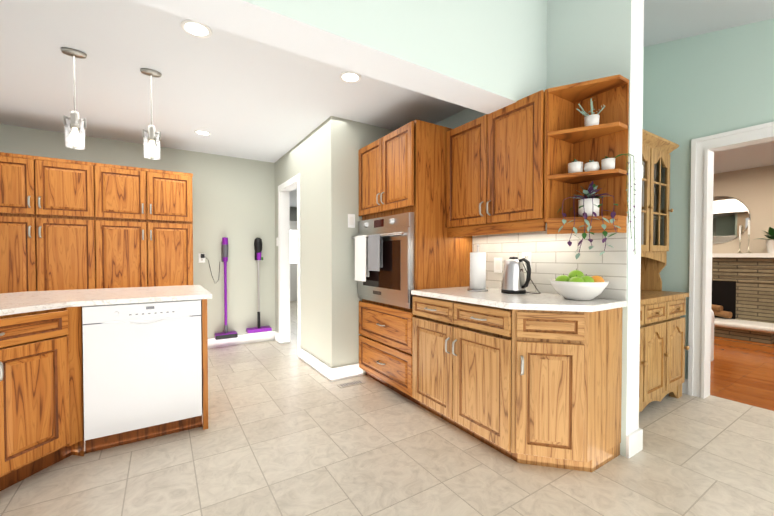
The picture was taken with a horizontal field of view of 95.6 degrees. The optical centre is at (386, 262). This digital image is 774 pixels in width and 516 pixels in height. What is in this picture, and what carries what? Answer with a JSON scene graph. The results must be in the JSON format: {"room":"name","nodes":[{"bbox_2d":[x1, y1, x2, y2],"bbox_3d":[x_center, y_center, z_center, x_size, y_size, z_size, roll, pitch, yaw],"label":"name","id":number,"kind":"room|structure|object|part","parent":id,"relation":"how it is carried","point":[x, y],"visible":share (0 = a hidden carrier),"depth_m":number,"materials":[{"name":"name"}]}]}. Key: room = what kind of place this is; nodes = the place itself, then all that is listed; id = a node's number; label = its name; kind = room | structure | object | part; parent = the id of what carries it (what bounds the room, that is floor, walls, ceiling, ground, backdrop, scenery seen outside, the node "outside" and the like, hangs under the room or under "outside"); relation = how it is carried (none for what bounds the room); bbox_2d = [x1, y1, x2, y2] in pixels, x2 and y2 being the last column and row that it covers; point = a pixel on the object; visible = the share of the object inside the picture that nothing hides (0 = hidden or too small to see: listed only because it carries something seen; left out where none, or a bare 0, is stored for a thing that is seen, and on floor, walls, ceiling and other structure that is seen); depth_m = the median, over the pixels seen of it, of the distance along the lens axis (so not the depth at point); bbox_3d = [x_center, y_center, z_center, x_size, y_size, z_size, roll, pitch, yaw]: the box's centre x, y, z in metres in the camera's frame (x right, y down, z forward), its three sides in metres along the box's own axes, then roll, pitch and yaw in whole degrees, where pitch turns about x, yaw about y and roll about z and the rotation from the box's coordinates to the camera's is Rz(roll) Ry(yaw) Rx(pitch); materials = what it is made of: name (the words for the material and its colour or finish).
{"room":"kitchen","nodes":[
{"label":"kitchen","id":0,"kind":"room"},
{"bbox_2d":[0,124,275,338],"bbox_3d":[-4.308,-0.122,3.211,6.445,2.470,0.120,-1,1,-33],"label":"wall","id":1,"kind":"structure","parent":0,"point":[233,200],"depth_m":4.52,"materials":[{"name":"grey paint"}]},
{"bbox_2d":[198,253,219,282],"bbox_3d":[-2.245,0.079,4.440,0.244,0.390,0.040,-1,1,-33],"label":"outlet","id":2,"kind":"object","parent":1,"relation":"attached to","point":[201,257],"visible":1,"depth_m":4.40,"materials":[{"name":"white plastic"}]},
{"bbox_2d":[215,237,237,339],"bbox_3d":[-2.067,0.321,4.489,0.254,1.280,0.155,-1,1,-33],"label":"vacuum","id":3,"kind":"object","parent":1,"relation":"attached to","point":[225,334],"visible":0.98,"depth_m":4.47,"materials":[{"name":"purple plastic"}]},
{"bbox_2d":[208,331,276,348],"bbox_3d":[-1.993,1.026,4.632,1.035,0.125,0.016,-1,1,-33],"label":"baseboard","id":4,"kind":"structure","parent":1,"relation":"attached to","point":[254,338],"depth_m":4.67,"materials":[{"name":"white wood"}]},
{"bbox_2d":[245,238,272,334],"bbox_3d":[-1.722,0.302,4.700,0.320,1.270,0.170,-1,1,-33],"label":"vacuum","id":5,"kind":"object","parent":1,"relation":"attached to","point":[258,329],"visible":0.98,"depth_m":4.68,"materials":[{"name":"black plastic"}]},
{"bbox_2d":[290,207,296,220],"bbox_3d":[-2.479,-0.227,9.274,2.935,2.470,0.120,-1,1,-33],"label":"wall","id":6,"kind":"structure","parent":0,"point":[293,213],"depth_m":9.20,"materials":[{"name":"grey"}]},
{"bbox_2d":[290,221,296,300],"bbox_3d":[-2.579,-0.039,9.113,0.960,2.100,0.045,-1,1,-33],"label":"window","id":7,"kind":"structure","parent":6,"relation":"in","point":[293,260],"depth_m":9.18,"materials":[{"name":"white glass"}]},
{"bbox_2d":[275,121,326,364],"bbox_3d":[-1.053,-0.139,4.215,0.120,2.470,1.940,-1,1,-33],"label":"wall","id":8,"kind":"structure","parent":0,"point":[312,163],"depth_m":3.78,"materials":[{"name":"grey paint"}]},
{"bbox_2d":[278,173,300,358],"bbox_3d":[-1.224,0.038,4.358,0.015,2.110,0.860,-1,1,-33],"label":"door frame","id":9,"kind":"structure","parent":8,"relation":"attached to","point":[291,181],"depth_m":4.05,"materials":[{"name":"white wood"}]},
{"bbox_2d":[300,348,333,381],"bbox_3d":[-0.754,1.043,3.640,0.015,0.125,0.886,-1,1,-33],"label":"baseboard","id":10,"kind":"structure","parent":8,"relation":"attached to","point":[323,369],"depth_m":3.55,"materials":[{"name":"white wood"}]},
{"bbox_2d":[129,0,546,113],"bbox_3d":[-2.062,-1.726,0.542,7.380,1.430,0.240,-1,1,-33],"label":"header beam","id":11,"kind":"structure","parent":0,"point":[486,56],"depth_m":1.87,"materials":[{"name":"white"}]},
{"bbox_2d":[326,116,393,374],"bbox_3d":[-0.155,-0.128,3.567,0.935,2.470,0.120,-1,1,-33],"label":"wall","id":12,"kind":"structure","parent":0,"point":[347,140],"depth_m":3.33,"materials":[{"name":"grey paint"}]},
{"bbox_2d":[334,363,362,380],"bbox_3d":[-0.370,1.048,3.368,0.305,0.125,0.015,-1,1,-33],"label":"baseboard","id":13,"kind":"structure","parent":12,"relation":"attached to","point":[353,370],"depth_m":3.35,"materials":[{"name":"white wood"}]},
{"bbox_2d":[348,214,354,227],"bbox_3d":[-0.341,-0.400,3.366,0.075,0.130,0.008,-1,1,-33],"label":"light switch","id":14,"kind":"object","parent":12,"relation":"attached to","point":[351,220],"visible":1,"depth_m":3.36,"materials":[{"name":"white plastic"}]},
{"bbox_2d":[0,0,773,206],"bbox_3d":[-0.845,-1.392,3.459,12.570,0.060,13.000,-1,1,-33],"label":"ceiling","id":15,"kind":"structure","parent":0,"point":[236,96],"depth_m":2.72,"materials":[{"name":"white paint"}]},
{"bbox_2d":[60,47,86,149],"bbox_3d":[-1.988,-1.037,2.233,0.128,0.604,0.108,-1,1,-33],"label":"pendant light","id":16,"kind":"object","parent":15,"relation":"hanging from","point":[74,139],"visible":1,"depth_m":2.22,"materials":[{"name":"glass"}]},
{"bbox_2d":[140,68,161,159],"bbox_3d":[-1.658,-1.042,2.471,0.128,0.604,0.108,-1,1,-33],"label":"pendant light","id":17,"kind":"object","parent":15,"relation":"hanging from","point":[151,149],"visible":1,"depth_m":2.46,"materials":[{"name":"white glass"}]},
{"bbox_2d":[180,20,211,37],"bbox_3d":[-1.088,-1.333,2.004,0.160,0.006,0.160,-1,1,-33],"label":"recessed light","id":18,"kind":"object","parent":15,"relation":"in","point":[195,29],"visible":0.94,"depth_m":2.00,"materials":[{"name":"white plastic"}]},
{"bbox_2d":[194,130,210,135],"bbox_3d":[-1.936,-1.361,3.684,0.160,0.006,0.160,-1,1,-33],"label":"recessed light","id":19,"kind":"object","parent":15,"relation":"in","point":[203,132],"visible":0.98,"depth_m":3.67,"materials":[{"name":"white plastic"}]},
{"bbox_2d":[339,71,360,82],"bbox_3d":[-0.266,-1.342,2.542,0.160,0.006,0.160,-1,1,-33],"label":"recessed light","id":20,"kind":"object","parent":15,"relation":"in","point":[350,77],"visible":1,"depth_m":2.54,"materials":[{"name":"white plastic"}]},
{"bbox_2d":[0,301,773,515],"bbox_3d":[-2.348,1.155,2.541,9.000,0.060,13.000,-1,1,-33],"label":"floor","id":21,"kind":"structure","parent":0,"point":[288,432],"depth_m":1.95,"materials":[{"name":"beige tile"}]},
{"bbox_2d":[0,152,192,293],"bbox_3d":[-3.666,0.076,3.177,3.328,2.075,0.632,-1,1,-33],"label":"pantry","id":22,"kind":"object","parent":21,"relation":"on","point":[65,224],"visible":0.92,"depth_m":3.36,"materials":[{"name":"brown wood"}]},
{"bbox_2d":[0,321,207,490],"bbox_3d":[-1.988,0.697,1.755,1.972,0.883,1.489,-1,1,-33],"label":"kitchen island","id":23,"kind":"object","parent":21,"relation":"on","point":[41,388],"depth_m":1.86,"materials":[{"name":"brown wood"}]},
{"bbox_2d":[0,285,211,340],"bbox_3d":[-2.160,0.239,1.788,2.278,0.030,1.834,-1,1,-33],"label":"island countertop","id":24,"kind":"structure","parent":23,"relation":"on","point":[28,313],"depth_m":2.03,"materials":[{"name":"white stone"}]},
{"bbox_2d":[82,299,201,440],"bbox_3d":[-1.649,0.638,2.424,0.612,0.778,0.580,-1,1,-33],"label":"dishwasher","id":25,"kind":"object","parent":23,"relation":"in","point":[142,365],"visible":1,"depth_m":2.17,"materials":[{"name":"white metal"}]},
{"bbox_2d":[337,379,365,387],"bbox_3d":[-0.329,1.111,3.216,0.250,0.004,0.100,-1,1,-33],"label":"floor vent","id":26,"kind":"object","parent":21,"relation":"in","point":[351,383],"visible":1,"depth_m":3.22,"materials":[{"name":"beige metal"}]},
{"bbox_2d":[359,119,471,405],"bbox_3d":[0.215,0.003,3.216,0.690,2.220,0.870,-1,1,-33],"label":"tall cabinet","id":27,"kind":"object","parent":21,"relation":"on","point":[402,169],"visible":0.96,"depth_m":2.85,"materials":[{"name":"brown wood"}]},
{"bbox_2d":[352,212,413,308],"bbox_3d":[-0.066,-0.022,3.035,0.130,0.745,0.840,-1,1,-33],"label":"oven","id":28,"kind":"object","parent":27,"relation":"in","point":[384,260],"visible":1,"depth_m":2.93,"materials":[{"name":"silver metal"}]},
{"bbox_2d":[411,286,626,471],"bbox_3d":[0.774,0.671,2.354,0.690,0.913,1.200,-1,1,-33],"label":"base cabinet","id":29,"kind":"object","parent":21,"relation":"on","point":[530,378],"visible":1,"depth_m":1.96,"materials":[{"name":"brown wood"}]},
{"bbox_2d":[467,244,487,291],"bbox_3d":[0.677,0.037,2.618,0.150,0.346,0.150,-1,1,-33],"label":"paper towel","id":30,"kind":"object","parent":29,"relation":"on","point":[477,271],"visible":1,"depth_m":2.57,"materials":[{"name":"white paper"}]},
{"bbox_2d":[501,257,540,293],"bbox_3d":[0.929,0.086,2.455,0.211,0.254,0.238,-1,1,-33],"label":"kettle","id":31,"kind":"object","parent":29,"relation":"on","point":[514,281],"visible":0.98,"depth_m":2.41,"materials":[{"name":"silver metal"}]},
{"bbox_2d":[550,269,608,300],"bbox_3d":[1.141,0.127,2.091,0.312,0.184,0.312,-1,1,-33],"label":"fruit bowl","id":32,"kind":"object","parent":29,"relation":"on","point":[576,284],"visible":1,"depth_m":2.00,"materials":[{"name":"white ceramic"}]},
{"bbox_2d":[639,129,688,411],"bbox_3d":[1.902,0.064,2.728,1.280,2.115,0.401,-1,1,-33],"label":"hutch","id":33,"kind":"object","parent":21,"relation":"on","point":[662,353],"visible":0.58,"depth_m":2.77,"materials":[{"name":"brown wood"}]},
{"bbox_2d":[435,0,643,456],"bbox_3d":[0.866,-0.683,2.979,0.160,3.600,2.196,-1,1,-33],"label":"wall","id":34,"kind":"structure","parent":0,"point":[587,40],"depth_m":2.09,"materials":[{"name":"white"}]},
{"bbox_2d":[446,90,546,236],"bbox_3d":[0.825,-0.628,2.564,0.352,0.855,0.859,-1,1,-33],"label":"upper cabinet","id":35,"kind":"object","parent":34,"relation":"attached to","point":[495,172],"visible":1,"depth_m":2.40,"materials":[{"name":"brown wood"}]},
{"bbox_2d":[472,222,626,300],"bbox_3d":[1.061,-0.030,2.526,0.008,0.482,1.192,-1,1,-33],"label":"backsplash","id":36,"kind":"structure","parent":34,"relation":"attached to","point":[553,256],"depth_m":2.37,"materials":[{"name":"white tile"}]},
{"bbox_2d":[494,258,501,272],"bbox_3d":[0.882,0.020,2.789,0.008,0.120,0.075,-1,1,-33],"label":"light switch","id":37,"kind":"object","parent":36,"relation":"attached to","point":[497,265],"visible":1,"depth_m":2.79,"materials":[{"name":"white plastic"}]},
{"bbox_2d":[522,252,530,268],"bbox_3d":[1.023,-0.016,2.570,0.007,0.120,0.075,-1,1,-33],"label":"outlet","id":38,"kind":"object","parent":36,"relation":"attached to","point":[526,255],"visible":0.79,"depth_m":2.57,"materials":[{"name":"white plastic"}]},
{"bbox_2d":[544,74,636,254],"bbox_3d":[1.194,-0.543,2.044,0.294,1.008,0.415,-1,1,-33],"label":"corner shelf","id":39,"kind":"object","parent":34,"relation":"attached to","point":[569,136],"depth_m":2.11,"materials":[{"name":"brown wood"}]},
{"bbox_3d":[1.139,-0.575,2.119,0.084,0.092,0.082,-1,1,-33],"label":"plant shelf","id":40,"kind":"part","parent":39,"relation":"part of","materials":[{"name":"white ceramic"}]},
{"bbox_2d":[557,181,620,259],"bbox_3d":[1.167,-0.244,1.999,0.257,0.455,0.302,-1,1,-33],"label":"potted plant","id":41,"kind":"object","parent":39,"relation":"on","point":[589,205],"visible":0.98,"depth_m":2.03,"materials":[{"name":"white ceramic"}]},
{"bbox_2d":[577,98,604,125],"bbox_3d":[1.205,-0.871,2.056,0.122,0.166,0.137,-1,1,-33],"label":"potted plant","id":42,"kind":"object","parent":39,"relation":"on","point":[591,119],"visible":0.9,"depth_m":2.05,"materials":[{"name":"white ceramic"}]},
{"bbox_3d":[1.213,-0.567,2.078,0.083,0.076,0.082,-1,1,-33],"label":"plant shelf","id":43,"kind":"part","parent":39,"relation":"part of","materials":[{"name":"white ceramic"}]},
{"bbox_3d":[1.314,-0.329,1.988,0.070,0.580,0.186,-1,1,-33],"label":"plant shelf","id":44,"kind":"part","parent":39,"relation":"part of","materials":[{"name":"white ceramic"}]},
{"bbox_2d":[626,428,642,451],"bbox_3d":[1.403,1.066,2.334,0.016,0.125,0.512,-1,1,-33],"label":"baseboard","id":45,"kind":"structure","parent":34,"relation":"attached to","point":[634,442],"depth_m":2.08,"materials":[{"name":"white"}]},
{"bbox_2d":[642,47,643,128],"bbox_3d":[1.827,-0.683,2.980,1.460,3.600,0.120,-1,1,-33],"label":"wall","id":46,"kind":"structure","parent":0,"point":[643,74],"depth_m":3.23,"materials":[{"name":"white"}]},
{"bbox_2d":[643,18,773,397],"bbox_3d":[2.889,-0.676,2.559,0.125,3.600,1.735,-1,1,-33],"label":"wall","id":47,"kind":"structure","parent":0,"point":[676,92],"depth_m":2.92,"materials":[{"name":"green paint"}]},
{"bbox_2d":[682,379,687,393],"bbox_3d":[2.467,1.052,3.117,0.016,0.125,0.338,-1,1,-33],"label":"baseboard","id":48,"kind":"structure","parent":47,"relation":"attached to","point":[684,385],"depth_m":2.99,"materials":[{"name":"white wood"}]},
{"bbox_2d":[688,121,773,398],"bbox_3d":[2.977,0.056,2.293,0.025,2.145,1.572,-1,1,-33],"label":"door frame","id":49,"kind":"structure","parent":47,"relation":"attached to","point":[701,147],"depth_m":2.90,"materials":[{"name":"white wood"}]},
{"bbox_2d":[643,0,773,46],"bbox_3d":[-0.112,-1.391,-0.996,9.000,1.207,4.705,-1,1,-33],"label":"ceiling","id":50,"kind":"structure","parent":0,"point":[667,20],"depth_m":2.64,"materials":[{"name":"white paint"}]},
{"bbox_2d":[710,336,773,410],"bbox_3d":[4.057,1.125,4.267,3.650,0.060,9.000,-1,1,-33],"label":"floor","id":51,"kind":"structure","parent":0,"point":[741,371],"depth_m":3.53,"materials":[{"name":"brown wood"}]},
{"bbox_2d":[711,309,713,360],"bbox_3d":[2.803,0.690,4.549,0.850,0.800,1.960,-1,1,-33],"label":"sofa","id":52,"kind":"object","parent":51,"relation":"on","point":[712,335],"visible":0.1,"depth_m":3.93,"materials":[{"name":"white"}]},
{"bbox_2d":[711,253,773,343],"bbox_3d":[4.844,0.466,5.494,0.582,1.215,2.090,-1,1,-33],"label":"fireplace","id":53,"kind":"object","parent":51,"relation":"on","point":[742,306],"visible":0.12,"depth_m":5.08,"materials":[{"name":"stone"}]},
{"bbox_2d":[738,225,741,252],"bbox_3d":[5.201,-0.342,5.167,0.068,0.410,0.068,1,1,42],"label":"candlestick","id":54,"kind":"object","parent":53,"relation":"on","point":[739,225],"depth_m":5.16,"materials":[{"name":"gold metal"}]},
{"bbox_2d":[746,220,750,252],"bbox_3d":[5.250,-0.376,5.089,0.068,0.480,0.068,1,1,42],"label":"candlestick","id":55,"kind":"object","parent":53,"relation":"on","point":[748,237],"depth_m":5.08,"materials":[{"name":"gold metal"}]},
{"bbox_2d":[752,227,773,252],"bbox_3d":[5.314,-0.328,4.821,0.359,0.394,0.381,-1,1,-33],"label":"potted plant","id":56,"kind":"object","parent":53,"relation":"on","point":[770,244],"visible":0.96,"depth_m":4.85,"materials":[{"name":"white ceramic"}]},
{"bbox_2d":[712,165,773,252],"bbox_3d":[5.476,-0.156,5.154,0.120,2.470,9.000,-1,1,-33],"label":"wall","id":57,"kind":"structure","parent":0,"point":[752,189],"depth_m":5.17,"materials":[{"name":"beige paint"}]},
{"bbox_2d":[712,196,749,243],"bbox_3d":[5.168,-0.667,5.498,0.010,0.750,0.750,-1,1,-33],"label":"round mirror","id":58,"kind":"object","parent":57,"relation":"attached to","point":[731,215],"visible":0.46,"depth_m":5.38,"materials":[{"name":"grey mirror"}]}
]}

